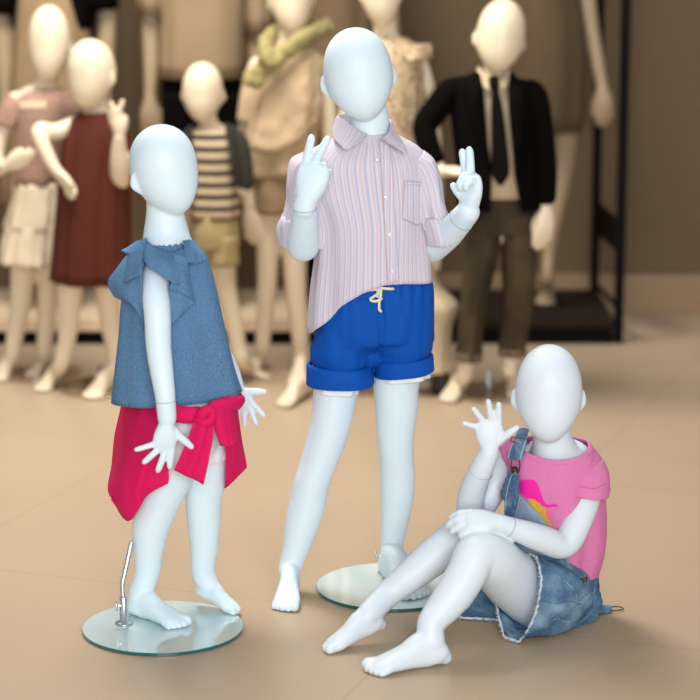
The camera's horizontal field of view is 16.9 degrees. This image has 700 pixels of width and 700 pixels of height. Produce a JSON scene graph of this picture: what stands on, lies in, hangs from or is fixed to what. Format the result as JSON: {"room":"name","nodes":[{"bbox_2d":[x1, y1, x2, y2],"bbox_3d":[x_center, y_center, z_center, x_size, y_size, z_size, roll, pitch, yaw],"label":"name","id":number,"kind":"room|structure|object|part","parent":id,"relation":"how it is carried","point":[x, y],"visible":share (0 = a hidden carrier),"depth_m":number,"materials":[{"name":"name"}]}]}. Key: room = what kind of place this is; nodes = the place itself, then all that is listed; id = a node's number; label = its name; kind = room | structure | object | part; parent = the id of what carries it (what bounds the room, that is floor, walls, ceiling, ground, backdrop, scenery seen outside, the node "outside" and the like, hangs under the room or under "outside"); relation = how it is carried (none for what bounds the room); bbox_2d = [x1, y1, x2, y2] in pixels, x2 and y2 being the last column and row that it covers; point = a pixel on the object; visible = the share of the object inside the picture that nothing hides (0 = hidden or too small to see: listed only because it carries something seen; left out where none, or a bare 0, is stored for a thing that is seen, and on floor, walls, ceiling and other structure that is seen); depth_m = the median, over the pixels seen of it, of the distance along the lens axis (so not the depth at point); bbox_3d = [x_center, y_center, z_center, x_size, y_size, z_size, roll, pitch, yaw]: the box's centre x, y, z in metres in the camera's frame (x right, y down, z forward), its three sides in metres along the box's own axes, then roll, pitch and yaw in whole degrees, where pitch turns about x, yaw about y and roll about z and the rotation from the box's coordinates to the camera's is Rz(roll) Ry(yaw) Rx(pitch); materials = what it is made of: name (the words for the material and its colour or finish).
{"room":"clothing store","nodes":[
{"label":"clothing store","id":0,"kind":"room"},
{"bbox_2d":[0,313,699,699],"bbox_3d":[0.000,0.663,4.923,8.000,0.100,7.350,0,12,0],"label":"floor","id":1,"kind":"structure","parent":0,"point":[64,542],"depth_m":5.59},
{"bbox_2d":[8,362,79,381],"bbox_3d":[-0.987,0.044,7.430,0.266,0.058,0.266,0,12,0],"label":"display stand","id":2,"kind":"object","parent":1,"relation":"on","point":[19,375],"visible":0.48,"depth_m":7.39,"materials":[{"name":"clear glass"}]},
{"bbox_2d":[0,5,78,381],"bbox_3d":[-0.978,-0.484,7.268,0.259,1.157,0.293,4,13,19],"label":"mannequin","id":3,"kind":"object","parent":2,"relation":"on","point":[26,241],"visible":0.87,"depth_m":7.18},
{"bbox_2d":[19,101,45,108],"bbox_3d":[-0.967,-0.745,7.146,0.087,0.026,0.017,3,12,12],"label":"print","id":4,"kind":"object","parent":3,"relation":"attached to","point":[22,104],"depth_m":7.14,"materials":[{"name":"beige"}]},
{"bbox_2d":[0,0,118,307],"bbox_3d":[-0.997,-1.036,7.863,0.392,1.812,0.371,11,16,40],"label":"mannequin","id":5,"kind":"object","parent":1,"relation":"on","point":[17,72],"visible":0.34,"depth_m":7.78},
{"bbox_2d":[58,365,111,397],"bbox_3d":[-0.766,0.088,7.224,0.265,0.058,0.265,0,12,0],"label":"display stand","id":6,"kind":"object","parent":1,"relation":"on","point":[76,387],"visible":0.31,"depth_m":7.22,"materials":[{"name":"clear glass"}]},
{"bbox_2d":[31,39,131,399],"bbox_3d":[-0.812,-0.400,7.087,0.314,1.069,0.281,-1,12,-3],"label":"mannequin","id":7,"kind":"object","parent":6,"relation":"on","point":[92,224],"visible":0.98,"depth_m":7.01},
{"bbox_3d":[-0.775,0.072,7.284,0.036,0.050,0.036,0,12,0],"label":"support rod","id":8,"kind":"part","parent":6,"relation":"part of","materials":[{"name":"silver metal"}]},
{"bbox_2d":[0,289,313,343],"bbox_3d":[-1.076,-0.118,8.116,2.648,0.088,0.560,0,12,0],"label":"plinth","id":9,"kind":"object","parent":1,"relation":"on","point":[89,328],"visible":0.07,"depth_m":7.87,"materials":[{"name":"black metal"}]},
{"bbox_2d":[82,540,243,655],"bbox_3d":[-0.398,0.504,4.982,0.343,0.185,0.343,0,12,0],"label":"display stand","id":10,"kind":"object","parent":1,"relation":"on","point":[116,630],"visible":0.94,"depth_m":4.97,"materials":[{"name":"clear glass"}]},
{"bbox_3d":[-0.476,0.473,5.003,0.015,0.133,0.044,7,14,28],"label":"calf rod","id":11,"kind":"part","parent":10,"relation":"part of","materials":[{"name":"silver metal"}]},
{"bbox_2d":[108,124,266,629],"bbox_3d":[-0.350,0.052,4.972,0.326,1.058,0.345,0,12,0],"label":"mannequin","id":12,"kind":"object","parent":10,"relation":"on","point":[179,389],"visible":1,"depth_m":4.89},
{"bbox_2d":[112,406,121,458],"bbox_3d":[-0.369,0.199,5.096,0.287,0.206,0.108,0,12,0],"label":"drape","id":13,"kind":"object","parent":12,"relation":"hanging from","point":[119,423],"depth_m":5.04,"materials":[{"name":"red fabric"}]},
{"bbox_2d":[224,410,246,487],"bbox_3d":[-0.255,0.198,5.006,0.030,0.204,0.110,4,13,20],"label":"drape","id":14,"kind":"object","parent":12,"relation":"hanging from","point":[235,463],"depth_m":5.02,"materials":[{"name":"red fabric"}]},
{"bbox_2d":[137,0,273,307],"bbox_3d":[-0.480,-1.028,7.830,0.454,1.810,0.288,0,12,0],"label":"mannequin","id":15,"kind":"object","parent":1,"relation":"on","point":[177,35],"visible":0.35,"depth_m":7.74},
{"bbox_3d":[-0.556,-0.799,7.865,0.150,0.141,0.224,0,12,0],"label":"short leg","id":16,"kind":"part","parent":15,"relation":"part of","materials":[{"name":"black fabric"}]},
{"bbox_3d":[-0.414,-0.797,7.868,0.147,0.148,0.224,0,12,0],"label":"short leg","id":17,"kind":"part","parent":15,"relation":"part of","materials":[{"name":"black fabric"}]},
{"bbox_2d":[181,62,272,379],"bbox_3d":[-0.387,-0.388,7.209,0.282,0.993,0.221,1,12,5],"label":"mannequin","id":18,"kind":"object","parent":1,"relation":"on","point":[222,151],"visible":0.74,"depth_m":7.11},
{"bbox_3d":[-0.449,-0.311,7.227,0.088,0.094,0.142,0,12,0],"label":"short leg","id":19,"kind":"part","parent":18,"relation":"part of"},
{"bbox_3d":[-0.386,-0.309,7.195,0.097,0.094,0.141,0,12,0],"label":"short leg","id":20,"kind":"part","parent":18,"relation":"part of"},
{"bbox_2d":[236,0,337,384],"bbox_3d":[-0.212,-0.563,7.303,0.308,1.298,0.359,5,13,24],"label":"mannequin","id":21,"kind":"object","parent":1,"relation":"on","point":[282,102],"visible":0.85,"depth_m":7.25},
{"bbox_2d":[307,0,399,306],"bbox_3d":[-0.014,-1.042,7.889,0.395,1.812,0.270,-1,12,-3],"label":"mannequin","id":22,"kind":"object","parent":1,"relation":"on","point":[344,14],"visible":0.03,"depth_m":7.76},
{"bbox_3d":[-0.119,-0.521,7.989,0.158,0.659,0.240,0,12,0],"label":"trouser leg","id":23,"kind":"part","parent":22,"relation":"part of","materials":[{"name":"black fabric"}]},
{"bbox_2d":[276,0,458,407],"bbox_3d":[0.043,-0.513,6.979,0.592,1.336,0.295,-6,14,-26],"label":"mannequin","id":24,"kind":"object","parent":1,"relation":"on","point":[414,84],"visible":0.21,"depth_m":6.93},
{"bbox_3d":[0.229,-0.119,7.115,0.203,0.368,0.202,0,12,0],"label":"trouser leg","id":25,"kind":"part","parent":24,"relation":"part of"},
{"bbox_2d":[316,551,443,611],"bbox_3d":[0.093,0.466,5.263,0.339,0.141,0.339,0,12,0],"label":"display stand","id":26,"kind":"object","parent":1,"relation":"on","point":[349,587],"visible":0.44,"depth_m":5.27,"materials":[{"name":"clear glass"}]},
{"bbox_2d":[272,27,482,611],"bbox_3d":[0.055,-0.073,5.133,0.450,1.248,0.313,0,12,0],"label":"mannequin","id":27,"kind":"object","parent":26,"relation":"on","point":[367,203],"visible":0.99,"depth_m":5.08},
{"bbox_2d":[322,344,623,676],"bbox_3d":[0.284,0.302,4.905,0.695,0.626,0.315,-10,16,-39],"label":"mannequin","id":28,"kind":"object","parent":1,"relation":"on","point":[533,569],"visible":1,"depth_m":4.90},
{"bbox_3d":[0.312,0.499,5.075,0.160,0.157,0.162,-5,13,-21],"label":"denim leg","id":29,"kind":"part","parent":28,"relation":"part of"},
{"bbox_2d":[520,480,557,507],"bbox_3d":[0.396,0.301,4.932,0.086,0.059,0.009,5,13,20],"label":"print","id":30,"kind":"object","parent":28,"relation":"on","point":[533,493],"depth_m":4.93,"materials":[{"name":"pink fabric"}]},
{"bbox_2d":[527,499,553,528],"bbox_3d":[0.400,0.349,4.943,0.057,0.074,0.010,0,12,0],"label":"print","id":31,"kind":"object","parent":28,"relation":"attached to","point":[540,511],"depth_m":4.94},
{"bbox_3d":[0.410,0.507,4.999,0.216,0.176,0.243,11,16,41],"label":"denim leg","id":32,"kind":"part","parent":28,"relation":"part of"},
{"bbox_2d":[546,510,552,516],"bbox_3d":[0.418,0.344,4.937,0.015,0.018,0.004,4,13,16],"label":"print","id":33,"kind":"object","parent":28,"relation":"attached to","point":[549,513],"depth_m":4.94,"materials":[{"name":"pink fabric"}]},
{"bbox_2d":[459,370,510,402],"bbox_3d":[0.424,0.103,7.158,0.262,0.058,0.262,0,12,0],"label":"display stand","id":34,"kind":"object","parent":1,"relation":"on","point":[476,391],"visible":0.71,"depth_m":7.14,"materials":[{"name":"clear glass"}]},
{"bbox_2d":[412,0,556,402],"bbox_3d":[0.395,-0.433,6.939,0.397,1.195,0.274,-6,14,-27],"label":"mannequin","id":35,"kind":"object","parent":34,"relation":"on","point":[505,118],"visible":0.94,"depth_m":6.87},
{"bbox_3d":[0.383,-0.190,7.005,0.140,0.434,0.151,0,12,0],"label":"trouser leg","id":36,"kind":"part","parent":35,"relation":"part of","materials":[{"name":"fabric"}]},
{"bbox_3d":[0.497,-0.197,7.005,0.114,0.421,0.150,0,12,0],"label":"trouser leg","id":37,"kind":"part","parent":35,"relation":"part of","materials":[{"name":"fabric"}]},
{"bbox_3d":[0.427,0.086,7.217,0.036,0.050,0.036,0,12,0],"label":"support rod","id":38,"kind":"part","parent":34,"relation":"part of","materials":[{"name":"silver metal"}]},
{"bbox_2d":[445,289,613,343],"bbox_3d":[0.566,-0.118,8.116,0.626,0.088,0.560,0,12,0],"label":"plinth","id":39,"kind":"object","parent":1,"relation":"on","point":[577,316],"visible":0.44,"depth_m":7.87,"materials":[{"name":"black metal"}]},
{"bbox_2d":[493,0,613,305],"bbox_3d":[0.644,-1.031,7.845,0.323,1.810,0.394,-9,15,-37],"label":"mannequin","id":40,"kind":"object","parent":1,"relation":"on","point":[559,34],"visible":0.55,"depth_m":7.75},
{"bbox_2d":[590,0,630,343],"bbox_3d":[0.883,-1.197,7.873,0.032,2.300,0.492,-1,12,-4],"label":"frame","id":41,"kind":"object","parent":1,"relation":"on","point":[611,228],"visible":1,"depth_m":7.84,"materials":[{"name":"black metal"}]},
{"bbox_3d":[0.865,-1.288,8.090,0.028,2.212,0.028,0,12,0],"label":"post","id":42,"kind":"part","parent":41,"relation":"part of","materials":[{"name":"black metal"}]},
{"bbox_3d":[0.882,-0.422,8.040,0.024,0.093,0.461,-1,12,-4],"label":"plate","id":43,"kind":"part","parent":41,"relation":"part of","materials":[{"name":"black metal"}]},
{"bbox_3d":[0.900,-1.149,7.649,0.030,2.300,0.030,0,12,0],"label":"post","id":44,"kind":"part","parent":41,"relation":"part of","materials":[{"name":"black metal"}]},
{"bbox_2d":[0,0,699,288],"bbox_3d":[0.000,-1.710,8.122,8.000,3.200,0.100,0,12,0],"label":"wall","id":45,"kind":"structure","parent":0,"point":[663,197],"depth_m":8.27,"materials":[{"name":"brown paint"}]},
{"bbox_2d":[436,274,699,312],"bbox_3d":[2.000,-0.201,8.381,4.000,0.140,0.025,0,12,0],"label":"baseboard","id":46,"kind":"structure","parent":45,"relation":"attached to","point":[643,293],"depth_m":8.36,"materials":[{"name":"brown paint"}]}
]}

